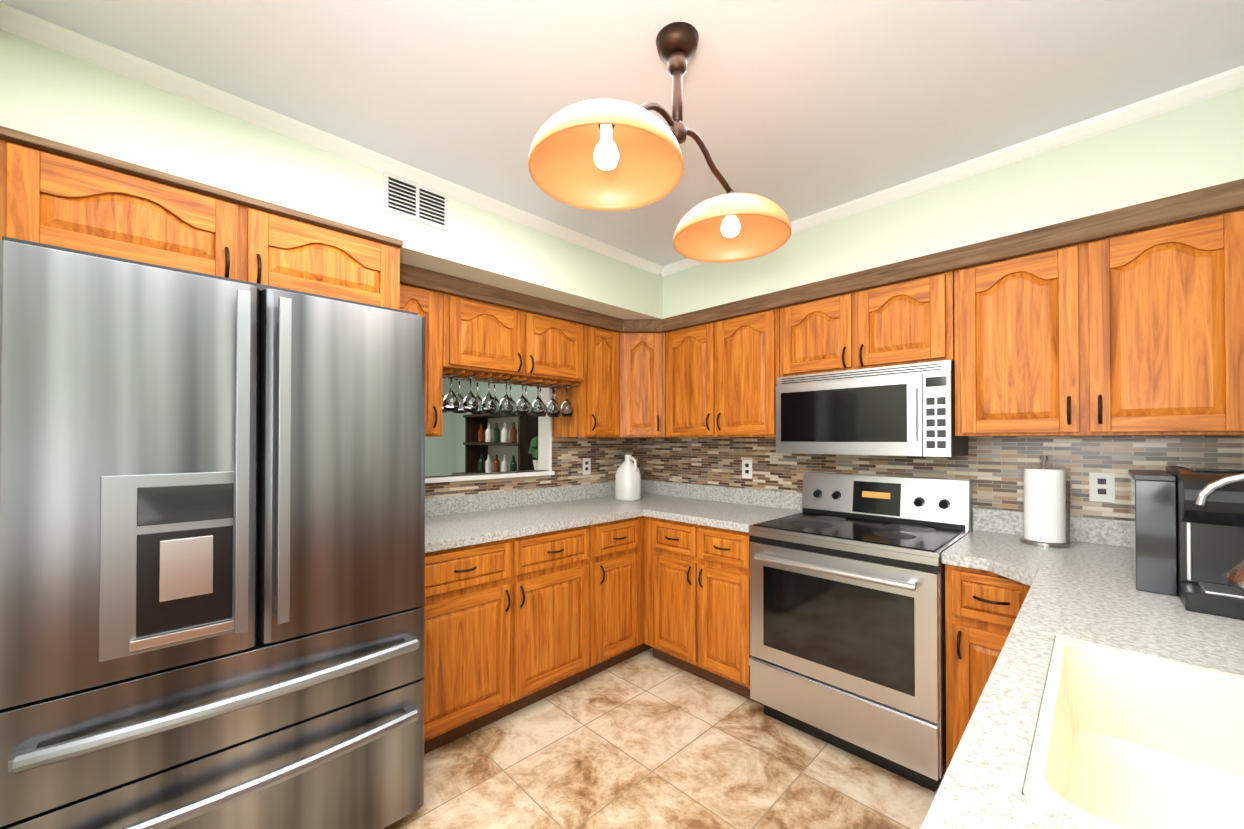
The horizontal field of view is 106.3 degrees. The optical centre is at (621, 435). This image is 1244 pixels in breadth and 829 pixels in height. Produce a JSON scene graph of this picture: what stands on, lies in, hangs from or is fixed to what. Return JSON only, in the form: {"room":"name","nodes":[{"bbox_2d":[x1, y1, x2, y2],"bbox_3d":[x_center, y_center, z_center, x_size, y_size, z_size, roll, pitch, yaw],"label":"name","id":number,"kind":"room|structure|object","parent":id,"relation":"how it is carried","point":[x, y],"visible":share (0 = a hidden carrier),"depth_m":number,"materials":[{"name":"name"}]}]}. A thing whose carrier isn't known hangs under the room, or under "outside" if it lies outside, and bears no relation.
{"room":"kitchen","nodes":[
{"label":"kitchen","id":0,"kind":"room"},
{"bbox_2d":[0,29,663,318],"bbox_3d":[-0.866,-0.901,2.267,2.550,0.315,0.580,0,-1,-44],"label":"soffit","id":1,"kind":"structure","parent":0,"point":[60,97],"depth_m":1.57,"materials":[{"name":"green paint"}]},
{"bbox_2d":[383,171,447,230],"bbox_3d":[-0.828,-0.944,1.889,0.255,0.155,0.013,0,-1,-44],"label":"air vent grille","id":2,"kind":"object","parent":1,"relation":"attached to","point":[412,200],"visible":1,"depth_m":1.88,"materials":[{"name":"white metal"}]},
{"bbox_2d":[425,377,455,475],"bbox_3d":[-3.780,0.159,4.359,4.600,2.400,0.100,0,-1,-44],"label":"wall","id":3,"kind":"structure","parent":0,"point":[445,454],"depth_m":5.82,"materials":[{"name":"paint"}]},
{"bbox_2d":[430,470,603,497],"bbox_3d":[-0.993,0.144,2.617,3.060,2.400,0.110,0,-1,-44],"label":"wall","id":4,"kind":"structure","parent":0,"point":[487,474],"depth_m":2.75,"materials":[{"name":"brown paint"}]},
{"bbox_2d":[0,126,275,286],"bbox_3d":[-1.557,-0.607,1.543,0.541,0.284,0.638,0,-1,-44],"label":"upper cabinet","id":5,"kind":"object","parent":4,"relation":"attached to","point":[54,193],"depth_m":1.29,"materials":[{"name":"brown wood"}]},
{"bbox_2d":[276,205,407,310],"bbox_3d":[-1.262,-0.604,1.831,0.542,0.284,0.638,0,-1,-44],"label":"upper cabinet","id":6,"kind":"object","parent":4,"relation":"attached to","point":[315,254],"depth_m":1.64,"materials":[{"name":"brown wood"}]},
{"bbox_2d":[408,266,447,436],"bbox_3d":[-1.060,-0.369,2.231,0.280,0.750,0.348,0,-1,-44],"label":"upper cabinet","id":7,"kind":"object","parent":4,"relation":"attached to","point":[427,290],"depth_m":2.16,"materials":[{"name":"brown wood"}]},
{"bbox_2d":[425,387,554,482],"bbox_3d":[-0.899,-0.080,2.701,1.130,0.670,0.165,0,-1,-44],"label":"window","id":8,"kind":"structure","parent":4,"relation":"in","point":[545,444],"depth_m":3.05,"materials":[{"name":"white wood"}]},
{"bbox_2d":[448,275,587,385],"bbox_3d":[-0.648,-0.533,2.636,0.867,0.415,0.348,0,-1,-44],"label":"upper cabinet","id":9,"kind":"object","parent":4,"relation":"attached to","point":[491,329],"depth_m":2.47,"materials":[{"name":"brown wood"}]},
{"bbox_2d":[442,369,578,416],"bbox_3d":[-0.645,-0.220,2.661,0.815,0.202,0.280,0,-1,-44],"label":"glass rack","id":10,"kind":"object","parent":9,"relation":"hanging from","point":[489,404],"visible":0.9,"depth_m":2.58,"materials":[{"name":"brown wood"}]},
{"bbox_2d":[425,434,639,497],"bbox_3d":[-0.566,0.165,2.953,1.961,0.345,0.008,0,-1,-44],"label":"wall tile","id":11,"kind":"structure","parent":4,"relation":"attached to","point":[604,454],"depth_m":3.15,"materials":[{"name":"tile"}]},
{"bbox_2d":[583,458,590,474],"bbox_3d":[-0.247,0.217,3.254,0.070,0.115,0.005,0,-1,-44],"label":"electrical outlet plate","id":12,"kind":"object","parent":11,"relation":"attached to","point":[586,461],"depth_m":3.25,"materials":[{"name":"white plastic"}]},
{"bbox_2d":[552,310,627,437],"bbox_3d":[-0.196,-0.362,3.047,0.347,0.750,0.393,0,-1,-44],"label":"upper cabinet","id":13,"kind":"object","parent":4,"relation":"attached to","point":[600,406],"depth_m":2.93,"materials":[{"name":"brown wood"}]},
{"bbox_2d":[628,319,659,437],"bbox_3d":[0.134,-0.360,3.269,0.536,0.750,0.536,0,-1,-44],"label":"upper cabinet","id":14,"kind":"object","parent":4,"relation":"attached to","point":[643,334],"depth_m":3.02,"materials":[{"name":"brown wood"}]},
{"bbox_2d":[528,436,537,469],"bbox_3d":[-0.707,0.682,4.077,0.300,1.350,0.300,0,-1,-44],"label":"potted plant","id":15,"kind":"object","parent":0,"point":[533,449],"visible":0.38,"depth_m":4.01,"materials":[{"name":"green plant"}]},
{"bbox_2d":[0,0,1243,265],"bbox_3d":[-1.596,-1.085,2.142,4.800,0.050,6.340,0,-1,-44],"label":"ceiling","id":16,"kind":"structure","parent":0,"point":[794,110],"depth_m":1.37,"materials":[{"name":"white paint"}]},
{"bbox_2d":[0,3,1243,276],"bbox_3d":[0.169,-1.045,1.224,2.565,0.045,2.360,0,-1,-44],"label":"crown molding","id":17,"kind":"structure","parent":16,"relation":"attached to","point":[44,33],"depth_m":1.60,"materials":[{"name":"white paint"}]},
{"bbox_2d":[528,22,790,262],"bbox_3d":[0.149,-0.833,1.260,0.874,0.468,0.354,0,-1,-44],"label":"pendant lamp","id":18,"kind":"object","parent":16,"relation":"hanging from","point":[606,155],"visible":1,"depth_m":1.21,"materials":[{"name":"white glass"}]},
{"bbox_2d":[383,648,945,828],"bbox_3d":[-1.596,1.365,2.121,4.800,0.050,6.340,0,-1,-44],"label":"floor","id":19,"kind":"structure","parent":0,"point":[646,739],"depth_m":1.86,"materials":[{"name":"tile"}]},
{"bbox_2d":[0,236,425,828],"bbox_3d":[-1.275,0.448,1.573,0.929,1.775,0.922,0,-1,-44],"label":"fridge","id":20,"kind":"object","parent":19,"relation":"on","point":[212,552],"visible":1,"depth_m":1.22,"materials":[{"name":"silver metal"}]},
{"bbox_2d":[452,413,537,474],"bbox_3d":[-1.287,0.568,4.769,0.420,1.590,1.140,0,-1,-44],"label":"shelf","id":21,"kind":"object","parent":19,"relation":"on","point":[497,443],"visible":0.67,"depth_m":4.95,"materials":[{"name":"brown wood"}]},
{"bbox_2d":[424,524,595,753],"bbox_3d":[-0.716,0.910,2.369,0.967,0.864,0.618,0,-1,-44],"label":"base cabinet","id":22,"kind":"object","parent":19,"relation":"on","point":[512,625],"depth_m":2.12,"materials":[{"name":"brown wood"}]},
{"bbox_2d":[596,516,643,673],"bbox_3d":[-0.243,0.914,2.832,0.357,0.864,0.618,0,-1,-44],"label":"base cabinet","id":23,"kind":"object","parent":19,"relation":"on","point":[619,543],"depth_m":2.64,"materials":[{"name":"brown wood"}]},
{"bbox_2d":[644,644,652,650],"bbox_3d":[0.101,0.917,3.170,0.711,0.864,0.618,0,-1,-44],"label":"base cabinet","id":24,"kind":"object","parent":19,"relation":"on","point":[646,647],"depth_m":2.92,"materials":[{"name":"brown wood"}]},
{"bbox_2d":[644,516,763,704],"bbox_3d":[0.583,0.913,2.718,0.653,0.865,0.731,0,-1,-44],"label":"base cabinet","id":25,"kind":"object","parent":19,"relation":"on","point":[696,600],"visible":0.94,"depth_m":2.50,"materials":[{"name":"brown wood"}]},
{"bbox_2d":[749,472,972,791],"bbox_3d":[1.083,0.773,2.154,0.711,1.135,0.764,0,-1,-44],"label":"stove","id":26,"kind":"object","parent":19,"relation":"on","point":[847,617],"visible":1,"depth_m":1.94,"materials":[{"name":"silver metal"}]},
{"bbox_2d":[945,564,1030,770],"bbox_3d":[1.670,0.903,1.609,0.653,0.865,0.824,0,-1,-44],"label":"base cabinet","id":27,"kind":"object","parent":19,"relation":"on","point":[982,608],"visible":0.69,"depth_m":1.65,"materials":[{"name":"brown wood"}]},
{"bbox_3d":[0.486,0.892,0.284,2.995,0.865,0.591,0,-1,-44],"label":"base cabinet","id":28,"kind":"object","parent":19,"relation":"on","visible":0},
{"bbox_2d":[425,480,688,552],"bbox_3d":[-0.339,0.405,2.712,1.982,0.138,0.660,0,-1,-44],"label":"countertop","id":29,"kind":"structure","parent":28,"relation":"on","point":[455,521],"depth_m":2.59,"materials":[{"name":"beige stone"}]},
{"bbox_2d":[615,455,640,500],"bbox_3d":[0.043,0.286,3.173,0.150,0.305,0.156,0,-1,-44],"label":"water jug","id":30,"kind":"object","parent":29,"relation":"on","point":[627,481],"visible":1,"depth_m":3.12,"materials":[{"name":"white plastic"}]},
{"bbox_2d":[649,484,801,532],"bbox_3d":[0.611,0.405,2.707,0.631,0.138,0.676,0,-1,-44],"label":"countertop","id":31,"kind":"structure","parent":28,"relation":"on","point":[731,508],"depth_m":2.80,"materials":[{"name":"beige stone"}]},
{"bbox_2d":[973,508,1023,527],"bbox_3d":[1.478,0.397,1.821,0.632,0.138,0.264,0,-1,-44],"label":"countertop","id":32,"kind":"structure","parent":28,"relation":"on","point":[999,518],"depth_m":2.05,"materials":[{"name":"beige stone"}]},
{"bbox_2d":[920,515,1243,828],"bbox_3d":[0.651,0.472,0.535,3.615,0.309,0.713,0,-1,-44],"label":"countertop","id":33,"kind":"structure","parent":28,"relation":"on","point":[1111,696],"depth_m":0.85,"materials":[{"name":"beige stone"}]},
{"bbox_2d":[1020,456,1070,547],"bbox_3d":[1.669,0.254,1.844,0.150,0.345,0.150,0,-1,-44],"label":"paper towel holder","id":34,"kind":"object","parent":33,"relation":"on","point":[1044,488],"visible":1,"depth_m":1.80,"materials":[{"name":"white paper"}]},
{"bbox_2d":[1128,464,1243,619],"bbox_3d":[1.568,0.252,1.215,0.448,0.338,0.323,0,-1,-44],"label":"coffee maker","id":35,"kind":"object","parent":33,"relation":"on","point":[1187,533],"visible":1,"depth_m":1.18,"materials":[{"name":"black plastic"}]},
{"bbox_2d":[1223,560,1243,591],"bbox_3d":[1.000,0.247,0.607,0.126,0.338,0.262,0,-1,-44],"label":"faucet","id":36,"kind":"object","parent":33,"relation":"on","point":[1234,576],"visible":1,"depth_m":0.70,"materials":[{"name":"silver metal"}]},
{"bbox_2d":[455,378,1127,528],"bbox_3d":[0.078,0.154,3.772,0.112,2.400,6.340,0,-1,-44],"label":"wall","id":37,"kind":"structure","parent":0,"point":[500,389],"depth_m":5.61,"materials":[{"name":"paint"}]},
{"bbox_2d":[660,291,779,437],"bbox_3d":[0.632,-0.363,2.864,0.394,0.750,0.840,0,-1,-44],"label":"upper cabinet","id":38,"kind":"object","parent":37,"relation":"attached to","point":[720,364],"depth_m":2.70,"materials":[{"name":"brown wood"}]},
{"bbox_2d":[780,248,955,376],"bbox_3d":[1.211,-0.526,2.307,0.349,0.435,0.761,0,-1,-44],"label":"upper cabinet","id":39,"kind":"object","parent":37,"relation":"attached to","point":[898,313],"depth_m":2.12,"materials":[{"name":"brown wood"}]},
{"bbox_2d":[776,360,968,456],"bbox_3d":[1.183,-0.106,2.275,0.410,0.395,0.757,0,-1,-44],"label":"microwave","id":40,"kind":"object","parent":39,"relation":"attached to","point":[903,410],"visible":1,"depth_m":2.10,"materials":[{"name":"silver metal"}]},
{"bbox_2d":[640,435,1243,520],"bbox_3d":[1.163,-0.203,2.599,0.008,1.075,2.940,0,-1,-44],"label":"wall tile","id":41,"kind":"structure","parent":37,"relation":"attached to","point":[991,467],"depth_m":2.10,"materials":[{"name":"tile"}]},
{"bbox_2d":[742,460,751,478],"bbox_3d":[0.794,0.215,2.961,0.005,0.115,0.070,0,-1,-44],"label":"electrical outlet plate","id":42,"kind":"object","parent":41,"relation":"attached to","point":[746,464],"depth_m":2.96,"materials":[{"name":"white plastic"}]},
{"bbox_2d":[1089,472,1114,502],"bbox_3d":[1.893,0.205,1.840,0.005,0.115,0.070,0,-1,-44],"label":"electrical outlet plate","id":43,"kind":"object","parent":41,"relation":"attached to","point":[1101,487],"depth_m":1.84,"materials":[{"name":"white plastic"}]},
{"bbox_2d":[955,179,1243,435],"bbox_3d":[1.747,-0.373,1.760,0.349,0.750,0.761,0,-1,-44],"label":"upper cabinet","id":44,"kind":"object","parent":37,"relation":"attached to","point":[1128,320],"depth_m":1.59,"materials":[{"name":"brown wood"}]},
{"bbox_2d":[664,87,1243,317],"bbox_3d":[1.024,-0.899,2.469,0.400,0.315,2.940,0,-1,-44],"label":"soffit","id":45,"kind":"structure","parent":0,"point":[1198,145],"depth_m":1.74,"materials":[{"name":"green paint"}]}
]}

